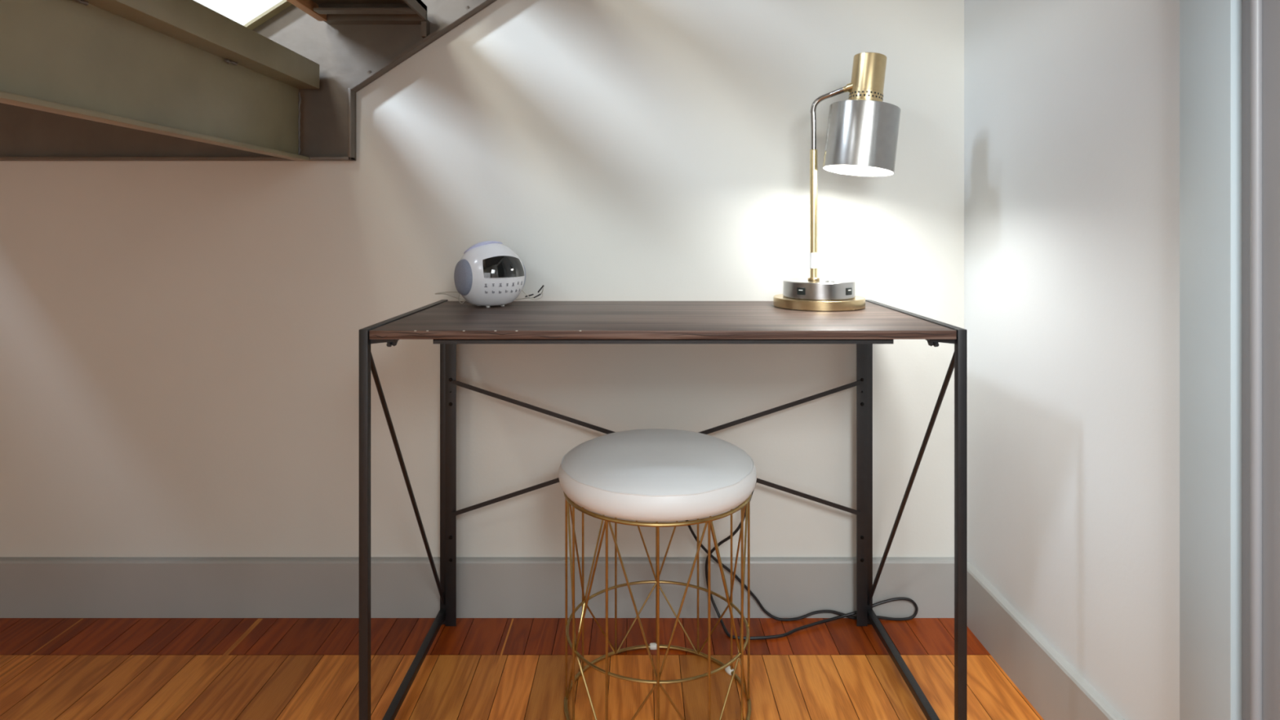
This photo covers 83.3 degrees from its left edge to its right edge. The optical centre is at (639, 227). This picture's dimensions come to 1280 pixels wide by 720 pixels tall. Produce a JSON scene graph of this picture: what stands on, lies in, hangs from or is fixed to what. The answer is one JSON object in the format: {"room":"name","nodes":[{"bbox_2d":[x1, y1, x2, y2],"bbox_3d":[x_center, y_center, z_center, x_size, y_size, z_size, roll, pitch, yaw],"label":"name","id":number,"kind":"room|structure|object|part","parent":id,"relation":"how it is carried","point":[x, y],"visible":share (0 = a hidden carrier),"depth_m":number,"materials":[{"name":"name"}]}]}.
{"room":"home office","nodes":[
{"label":"home office","id":0,"kind":"room"},
{"bbox_2d":[0,0,964,556],"bbox_3d":[-1.315,-0.883,1.758,4.369,3.600,0.100,0,0,0],"label":"wall","id":1,"kind":"structure","parent":0,"point":[180,340],"depth_m":1.71,"materials":[{"name":"paint"}]},
{"bbox_2d":[0,0,496,160],"bbox_3d":[-1.220,-0.851,0.978,3.960,1.389,1.455,0,0,0],"label":"staircase","id":2,"kind":"structure","parent":1,"relation":"attached to","point":[81,80],"depth_m":1.45,"materials":[{"name":"paint"}]},
{"bbox_3d":[-0.782,-0.352,0.963,0.075,0.058,1.426,0,0,0],"label":"rail","id":3,"kind":"part","parent":2,"relation":"part of","materials":[{"name":"green metal"}]},
{"bbox_2d":[0,556,954,617],"bbox_3d":[-1.315,0.849,1.700,4.169,0.136,0.015,0,0,0],"label":"baseboard","id":4,"kind":"structure","parent":1,"relation":"attached to","point":[31,587],"depth_m":1.69,"materials":[{"name":"paint"}]},
{"bbox_2d":[0,617,1044,719],"bbox_3d":[-0.450,0.927,-0.446,5.900,0.020,4.308,0,0,0],"label":"floor","id":5,"kind":"structure","parent":0,"point":[51,668],"depth_m":1.50,"materials":[{"name":"brown wood"}]},
{"bbox_2d":[558,428,756,719],"bbox_3d":[0.034,0.668,1.394,0.380,0.503,0.380,0,0,0],"label":"stool","id":6,"kind":"object","parent":5,"relation":"on","point":[656,475],"visible":1,"depth_m":1.28,"materials":[{"name":"gold metal"}]},
{"bbox_2d":[558,428,756,521],"bbox_3d":[0.034,0.458,1.394,0.380,0.083,0.380,0,0,0],"label":"seat cushion","id":7,"kind":"object","parent":6,"relation":"on","point":[647,474],"depth_m":1.27,"materials":[{"name":"white leather"}]},
{"bbox_2d":[359,299,967,719],"bbox_3d":[0.038,0.542,1.432,1.002,0.750,0.497,0,0,0],"label":"writing desk","id":8,"kind":"object","parent":5,"relation":"on","point":[444,322],"visible":0.94,"depth_m":1.32,"materials":[{"name":"brown wood"}]},
{"bbox_3d":[-0.455,0.541,1.192,0.015,0.748,0.015,0,0,0],"label":"leg","id":9,"kind":"part","parent":8,"relation":"part of","materials":[{"name":"black metal"}]},
{"bbox_3d":[-0.455,0.174,1.432,0.015,0.015,0.466,0,0,0],"label":"rail","id":10,"kind":"part","parent":8,"relation":"part of","materials":[{"name":"black metal"}]},
{"bbox_3d":[-0.455,0.889,1.432,0.015,0.015,0.466,0,0,0],"label":"rail","id":11,"kind":"part","parent":8,"relation":"part of","materials":[{"name":"black metal"}]},
{"bbox_3d":[-0.455,0.540,1.673,0.015,0.746,0.015,0,0,0],"label":"leg","id":12,"kind":"part","parent":8,"relation":"part of","materials":[{"name":"black metal"}]},
{"bbox_3d":[-0.434,0.552,1.662,0.024,0.724,0.020,0,0,0],"label":"support plate","id":13,"kind":"part","parent":8,"relation":"part of","materials":[{"name":"black metal"}]},
{"bbox_2d":[435,284,543,303],"bbox_3d":[-0.341,0.148,1.630,0.252,0.040,0.064,0,0,0],"label":"lead","id":14,"kind":"object","parent":8,"relation":"on","point":[542,286],"visible":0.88,"depth_m":1.63,"materials":[{"name":"plastic"}]},
{"bbox_2d":[453,240,525,307],"bbox_3d":[-0.324,0.098,1.563,0.150,0.141,0.150,0,0,-40],"label":"clock radio","id":15,"kind":"object","parent":8,"relation":"on","point":[489,273],"visible":1,"depth_m":1.51,"materials":[{"name":"white plastic"}]},
{"bbox_3d":[0.038,0.188,1.201,0.761,0.008,0.022,0,0,0],"label":"rail","id":16,"kind":"part","parent":8,"relation":"part of","materials":[{"name":"black metal"}]},
{"bbox_2d":[773,52,901,311],"bbox_3d":[0.410,-0.097,1.528,0.260,0.531,0.192,0,0,44],"label":"table lamp","id":17,"kind":"object","parent":8,"relation":"on","point":[862,133],"visible":1,"depth_m":1.48,"materials":[{"name":"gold metal"}]},
{"bbox_3d":[0.406,-0.234,1.533,0.088,0.134,0.015,0,0,31],"label":"arm","id":18,"kind":"part","parent":17,"relation":"part of","materials":[{"name":"metal"}]},
{"bbox_3d":[0.462,-0.185,1.502,0.143,0.132,0.143,8,-3,-20],"label":"lamp shade","id":19,"kind":"part","parent":17,"relation":"part of","materials":[{"name":"metal"}]},
{"bbox_3d":[0.510,0.552,1.662,0.024,0.724,0.020,0,0,0],"label":"support plate","id":20,"kind":"part","parent":8,"relation":"part of","materials":[{"name":"black metal"}]},
{"bbox_3d":[0.531,0.540,1.673,0.015,0.746,0.015,0,0,0],"label":"leg","id":21,"kind":"part","parent":8,"relation":"part of","materials":[{"name":"black metal"}]},
{"bbox_3d":[0.531,0.889,1.432,0.015,0.015,0.466,0,0,0],"label":"rail","id":22,"kind":"part","parent":8,"relation":"part of","materials":[{"name":"black metal"}]},
{"bbox_3d":[0.531,0.174,1.432,0.015,0.015,0.466,0,0,0],"label":"rail","id":23,"kind":"part","parent":8,"relation":"part of","materials":[{"name":"black metal"}]},
{"bbox_3d":[0.531,0.541,1.192,0.015,0.748,0.015,0,0,0],"label":"leg","id":24,"kind":"part","parent":8,"relation":"part of","materials":[{"name":"black metal"}]},
{"bbox_2d":[685,481,918,639],"bbox_3d":[0.351,0.712,1.652,0.601,0.412,0.087,0,0,-5],"label":"power cord","id":25,"kind":"object","parent":5,"relation":"on","point":[842,615],"visible":0.73,"depth_m":1.68,"materials":[{"name":"black rubber"}]},
{"bbox_2d":[964,0,1179,719],"bbox_3d":[0.819,-0.883,1.349,0.100,3.600,0.718,0,0,0],"label":"wall","id":26,"kind":"structure","parent":0,"point":[1072,107],"depth_m":1.27,"materials":[{"name":"paint"}]},
{"bbox_2d":[967,560,1124,719],"bbox_3d":[0.761,0.849,1.339,0.016,0.136,0.698,0,0,0],"label":"baseboard","id":27,"kind":"structure","parent":26,"relation":"attached to","point":[1054,688],"depth_m":1.40,"materials":[{"name":"paint"}]},
{"bbox_3d":[1.684,-0.883,-0.650,1.831,3.600,3.900,0,0,0],"label":"wall","id":28,"kind":"structure","parent":0,"visible":0},
{"bbox_2d":[1179,0,1279,719],"bbox_3d":[0.809,-0.158,0.475,0.120,2.150,1.050,0,0,0],"label":"door frame","id":29,"kind":"structure","parent":28,"relation":"attached to","point":[1211,30],"depth_m":0.91,"materials":[{"name":"paint"}]}
]}

